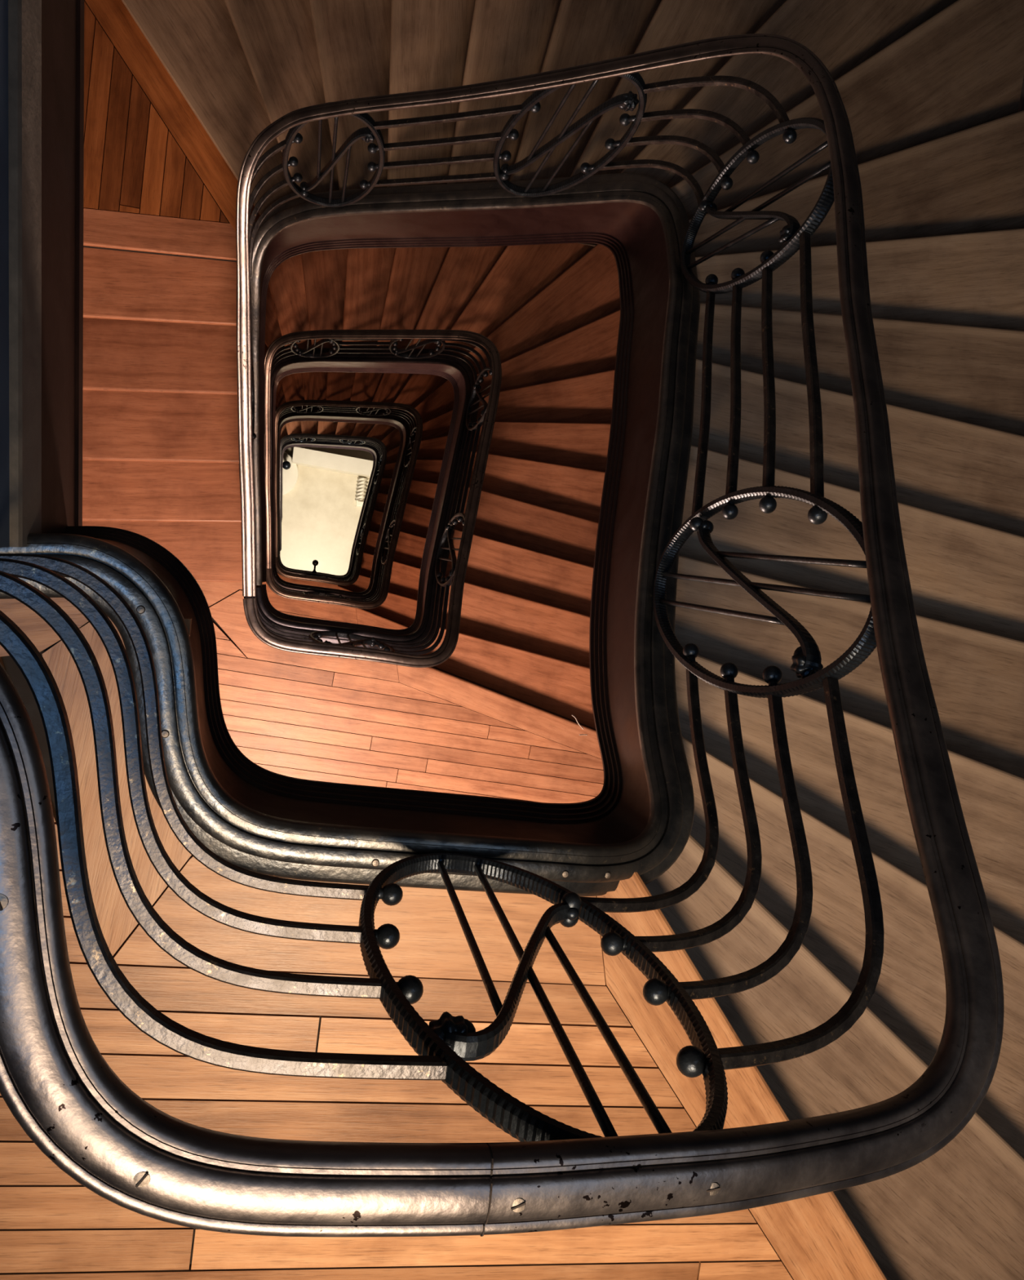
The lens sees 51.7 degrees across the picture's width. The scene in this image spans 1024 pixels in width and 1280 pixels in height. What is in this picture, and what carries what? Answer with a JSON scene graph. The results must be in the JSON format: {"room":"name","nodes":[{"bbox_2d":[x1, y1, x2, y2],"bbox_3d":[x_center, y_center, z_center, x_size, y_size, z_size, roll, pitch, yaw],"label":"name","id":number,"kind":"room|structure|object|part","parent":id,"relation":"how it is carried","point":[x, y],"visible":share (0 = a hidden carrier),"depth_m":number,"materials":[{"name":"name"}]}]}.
{"room":"stairwell","nodes":[
{"label":"stairwell","id":0,"kind":"room"},
{"bbox_2d":[0,0,9,547],"bbox_3d":[-0.449,-1.106,0.002,0.148,2.810,2.242,1,96,-12],"label":"wall","id":1,"kind":"structure","parent":0,"point":[4,196],"depth_m":1.44,"materials":[{"name":"paint"}]},
{"bbox_2d":[8,0,41,546],"bbox_3d":[-0.679,-1.253,1.454,0.030,0.139,2.242,1,96,-12],"label":"baseboard","id":2,"kind":"structure","parent":1,"relation":"attached to","point":[24,16],"depth_m":1.50,"materials":[{"name":"brown wood"}]},
{"bbox_2d":[41,0,84,533],"bbox_3d":[-0.744,-1.286,1.688,0.059,0.350,2.226,1,96,-12],"label":"trim","id":3,"kind":"structure","parent":1,"relation":"attached to","point":[62,20],"depth_m":1.76,"materials":[{"name":"paint"}]},
{"bbox_2d":[277,569,354,591],"bbox_3d":[-2.212,0.099,12.671,3.250,0.200,2.125,6,94,-12],"label":"floor","id":4,"kind":"structure","parent":0,"point":[287,580],"depth_m":12.46,"materials":[{"name":"brown wood"}]},
{"bbox_2d":[266,371,454,626],"bbox_3d":[-1.605,-1.604,10.792,3.273,3.963,3.211,6,94,-12],"label":"staircase","id":5,"kind":"structure","parent":4,"relation":"on","point":[433,396],"depth_m":10.26,"materials":[{"name":"brown wood"}]},
{"bbox_2d":[266,400,422,608],"bbox_3d":[-1.675,-1.356,10.037,1.346,4.275,1.815,6,94,-12],"label":"balustrade","id":6,"kind":"object","parent":5,"relation":"on","point":[380,595],"visible":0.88,"depth_m":9.12,"materials":[{"name":"black metal"}]},
{"bbox_2d":[280,446,373,575],"bbox_3d":[-2.770,-1.458,16.002,3.250,0.100,4.560,6,94,-12],"label":"floor","id":7,"kind":"structure","parent":0,"point":[321,515],"depth_m":15.89,"materials":[{"name":"white stone"}]},
{"bbox_2d":[282,451,298,494],"bbox_3d":[-3.502,-2.465,15.614,0.680,0.155,0.680,6,94,-12],"label":"step","id":8,"kind":"structure","parent":7,"relation":"on","point":[290,477],"depth_m":15.59,"materials":[{"name":"white stone"}]},
{"bbox_2d":[283,461,290,469],"bbox_3d":[-3.289,-2.543,15.410,0.124,0.312,0.124,6,94,-12],"label":"newel post","id":9,"kind":"object","parent":8,"relation":"on","point":[286,464],"visible":1,"depth_m":15.28,"materials":[{"name":"metal"}]},
{"bbox_2d":[276,420,400,592],"bbox_3d":[-2.329,-1.963,14.264,3.273,3.963,3.211,6,94,-12],"label":"staircase","id":10,"kind":"structure","parent":7,"relation":"on","point":[389,435],"depth_m":13.73,"materials":[{"name":"brown wood"}]},
{"bbox_2d":[311,560,318,573],"bbox_3d":[-2.323,-0.868,12.457,0.072,0.072,0.154,6,94,-12],"label":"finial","id":11,"kind":"object","parent":10,"relation":"attached to","point":[315,562],"visible":1,"depth_m":12.44,"materials":[{"name":"metal"}]},
{"bbox_3d":[-2.318,-0.909,12.454,0.072,0.072,0.072,6,94,-12],"label":"knob","id":12,"kind":"part","parent":11,"relation":"part of","materials":[{"name":"metal"}]},
{"bbox_2d":[275,433,386,585],"bbox_3d":[-2.399,-1.715,13.509,1.346,4.275,1.815,6,94,-12],"label":"balustrade","id":13,"kind":"object","parent":10,"relation":"on","point":[380,445],"visible":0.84,"depth_m":12.62,"materials":[{"name":"black metal"}]},
{"bbox_2d":[355,477,368,506],"bbox_3d":[-2.265,-2.218,15.880,0.170,0.190,0.430,6,94,-12],"label":"radiator","id":14,"kind":"object","parent":7,"relation":"on","point":[362,485],"depth_m":15.84,"materials":[{"name":"white metal"}]},
{"bbox_2d":[292,446,373,477],"bbox_3d":[-2.631,-2.614,15.578,1.191,0.550,0.216,8,94,-12],"label":"wall","id":15,"kind":"structure","parent":0,"point":[301,456],"depth_m":15.32,"materials":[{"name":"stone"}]},
{"bbox_2d":[262,582,408,629],"bbox_3d":[-1.487,0.458,9.199,3.250,0.200,2.125,6,94,-12],"label":"floor","id":16,"kind":"structure","parent":0,"point":[326,611],"depth_m":9.01,"materials":[{"name":"brown wood"}]},
{"bbox_2d":[244,243,620,728],"bbox_3d":[-0.880,-1.245,7.320,3.273,3.963,3.211,6,94,-12],"label":"staircase","id":17,"kind":"structure","parent":16,"relation":"on","point":[551,313],"depth_m":6.70,"materials":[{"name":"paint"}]},
{"bbox_2d":[243,329,502,667],"bbox_3d":[-0.950,-0.997,6.565,1.346,4.275,1.815,6,94,-12],"label":"balustrade","id":18,"kind":"object","parent":17,"relation":"on","point":[276,637],"visible":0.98,"depth_m":5.58,"materials":[{"name":"metal"}]},
{"bbox_3d":[-1.299,-1.939,6.957,0.010,0.831,0.010,24,90,-13],"label":"tie rod","id":19,"kind":"part","parent":18,"relation":"part of","materials":[{"name":"metal"}]},
{"bbox_3d":[-1.272,-1.946,7.061,0.010,0.574,0.010,27,90,-13],"label":"tie rod","id":20,"kind":"part","parent":18,"relation":"part of","materials":[{"name":"metal"}]},
{"bbox_3d":[-0.838,0.000,5.105,0.010,0.574,0.010,-16,99,-10],"label":"tie rod","id":21,"kind":"part","parent":18,"relation":"part of","materials":[{"name":"metal"}]},
{"bbox_3d":[-0.754,0.020,4.987,0.010,0.831,0.010,30,89,-13],"label":"tie rod","id":22,"kind":"part","parent":18,"relation":"part of","materials":[{"name":"metal"}]},
{"bbox_3d":[-0.627,-1.836,6.512,0.010,0.571,0.010,29,89,-13],"label":"tie rod","id":23,"kind":"part","parent":18,"relation":"part of","materials":[{"name":"metal"}]},
{"bbox_3d":[-0.601,-1.841,6.612,0.010,0.831,0.010,-17,99,-10],"label":"tie rod","id":24,"kind":"part","parent":18,"relation":"part of","materials":[{"name":"metal"}]},
{"bbox_3d":[-0.574,-1.845,6.713,0.010,0.574,0.010,29,89,-13],"label":"tie rod","id":25,"kind":"part","parent":18,"relation":"part of","materials":[{"name":"metal"}]},
{"bbox_3d":[-0.347,-0.426,5.578,0.010,0.574,0.010,-7,97,-11],"label":"tie rod","id":26,"kind":"part","parent":18,"relation":"part of","materials":[{"name":"metal"}]},
{"bbox_3d":[-0.310,-0.472,5.479,0.010,0.831,0.010,-7,97,-11],"label":"tie rod","id":27,"kind":"part","parent":18,"relation":"part of","materials":[{"name":"metal"}]},
{"bbox_3d":[-0.274,-0.516,5.381,0.010,0.571,0.010,39,87,-13],"label":"tie rod","id":28,"kind":"part","parent":18,"relation":"part of","materials":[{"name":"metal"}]},
{"bbox_3d":[-0.205,-1.334,6.122,0.010,0.574,0.010,41,87,-13],"label":"tie rod","id":29,"kind":"part","parent":18,"relation":"part of","materials":[{"name":"metal"}]},
{"bbox_3d":[-0.171,-1.380,6.045,0.010,0.831,0.010,-5,97,-11],"label":"tie rod","id":30,"kind":"part","parent":18,"relation":"part of","materials":[{"name":"metal"}]},
{"bbox_3d":[-0.139,-1.425,5.970,0.010,0.571,0.010,40,87,-13],"label":"tie rod","id":31,"kind":"part","parent":18,"relation":"part of","materials":[{"name":"metal"}]},
{"bbox_2d":[196,581,604,803],"bbox_3d":[-0.763,0.817,5.726,3.250,0.200,2.125,6,94,-12],"label":"floor","id":32,"kind":"structure","parent":0,"point":[291,714],"depth_m":5.61,"materials":[{"name":"brown wood"}]},
{"bbox_2d":[0,0,1023,1279],"bbox_3d":[-0.220,-0.196,3.786,3.269,4.206,4.583,6,94,-12],"label":"staircase","id":33,"kind":"structure","parent":32,"relation":"on","point":[177,93],"depth_m":2.99,"materials":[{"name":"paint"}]},
{"bbox_2d":[0,33,1004,1237],"bbox_3d":[-0.370,-0.640,2.930,1.633,4.502,1.801,6,94,-12],"label":"balustrade","id":34,"kind":"object","parent":33,"relation":"on","point":[55,1082],"visible":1,"depth_m":1.15,"materials":[{"name":"metal"}]},
{"bbox_3d":[-0.614,-1.569,3.369,0.021,0.601,0.011,38,87,-13],"label":"tie rod","id":35,"kind":"part","parent":34,"relation":"part of","materials":[{"name":"metal"}]},
{"bbox_3d":[-0.589,-1.577,3.479,0.011,0.872,0.025,-42,102,-5],"label":"tie rod","id":36,"kind":"part","parent":34,"relation":"part of","materials":[{"name":"metal"}]},
{"bbox_3d":[-0.564,-1.585,3.593,0.011,0.602,0.020,-31,101,-7],"label":"tie rod","id":37,"kind":"part","parent":34,"relation":"part of","materials":[{"name":"metal"}]},
{"bbox_3d":[-0.062,0.382,1.408,0.020,0.568,0.011,17,92,-13],"label":"tie rod","id":38,"kind":"part","parent":34,"relation":"part of","materials":[{"name":"metal"}]},
{"bbox_3d":[0.019,0.402,1.295,0.026,0.816,0.011,13,93,-13],"label":"tie rod","id":39,"kind":"part","parent":34,"relation":"part of","materials":[{"name":"metal"}]},
{"bbox_3d":[0.111,-1.467,2.993,0.011,0.607,0.033,12,93,-13],"label":"tie rod","id":40,"kind":"part","parent":34,"relation":"part of","materials":[{"name":"metal"}]},
{"bbox_3d":[0.137,-1.465,3.090,0.014,0.885,0.046,6,94,-12],"label":"tie rod","id":41,"kind":"part","parent":34,"relation":"part of","materials":[{"name":"metal"}]},
{"bbox_3d":[0.167,-1.460,3.184,0.011,0.610,0.038,17,92,-13],"label":"tie rod","id":42,"kind":"part","parent":34,"relation":"part of","materials":[{"name":"metal"}]},
{"bbox_3d":[0.094,0.420,1.187,0.023,0.557,0.011,11,93,-13],"label":"tie rod","id":43,"kind":"part","parent":34,"relation":"part of","materials":[{"name":"metal"}]},
{"bbox_3d":[0.386,-0.056,1.997,0.025,0.590,0.010,-9,98,-11],"label":"tie rod","id":44,"kind":"part","parent":34,"relation":"part of","materials":[{"name":"metal"}]},
{"bbox_3d":[0.529,-0.963,2.577,0.011,0.575,0.034,6,94,-12],"label":"tie rod","id":45,"kind":"part","parent":34,"relation":"part of","materials":[{"name":"metal"}]},
{"bbox_3d":[0.563,-1.009,2.505,0.011,0.845,0.036,6,94,-12],"label":"tie rod","id":46,"kind":"part","parent":34,"relation":"part of","materials":[{"name":"metal"}]},
{"bbox_3d":[0.425,-0.100,1.898,0.032,0.849,0.011,6,94,-12],"label":"tie rod","id":47,"kind":"part","parent":34,"relation":"part of","materials":[{"name":"metal"}]},
{"bbox_3d":[0.597,-1.054,2.430,0.011,0.588,0.023,6,94,-12],"label":"tie rod","id":48,"kind":"part","parent":34,"relation":"part of","materials":[{"name":"metal"}]},
{"bbox_3d":[0.463,-0.139,1.802,0.026,0.580,0.011,21,91,-13],"label":"tie rod","id":49,"kind":"part","parent":34,"relation":"part of","materials":[{"name":"metal"}]},
{"bbox_2d":[0,597,887,1279],"bbox_3d":[-0.602,1.035,1.881,4.510,0.200,2.315,6,94,-12],"label":"floor","id":50,"kind":"structure","parent":0,"point":[53,1227],"depth_m":1.82,"materials":[{"name":"brown wood"}]},
{"bbox_2d":[580,242,597,246],"bbox_3d":[-0.903,-2.915,7.234,3.900,17.445,0.078,6,94,-12],"label":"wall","id":51,"kind":"structure","parent":0,"point":[589,244],"depth_m":7.17,"materials":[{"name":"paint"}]},
{"bbox_2d":[1018,76,1023,111],"bbox_3d":[0.650,-0.390,7.819,0.078,17.445,4.560,6,94,-12],"label":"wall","id":52,"kind":"structure","parent":0,"point":[1021,108],"depth_m":3.55,"materials":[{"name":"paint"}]}
]}

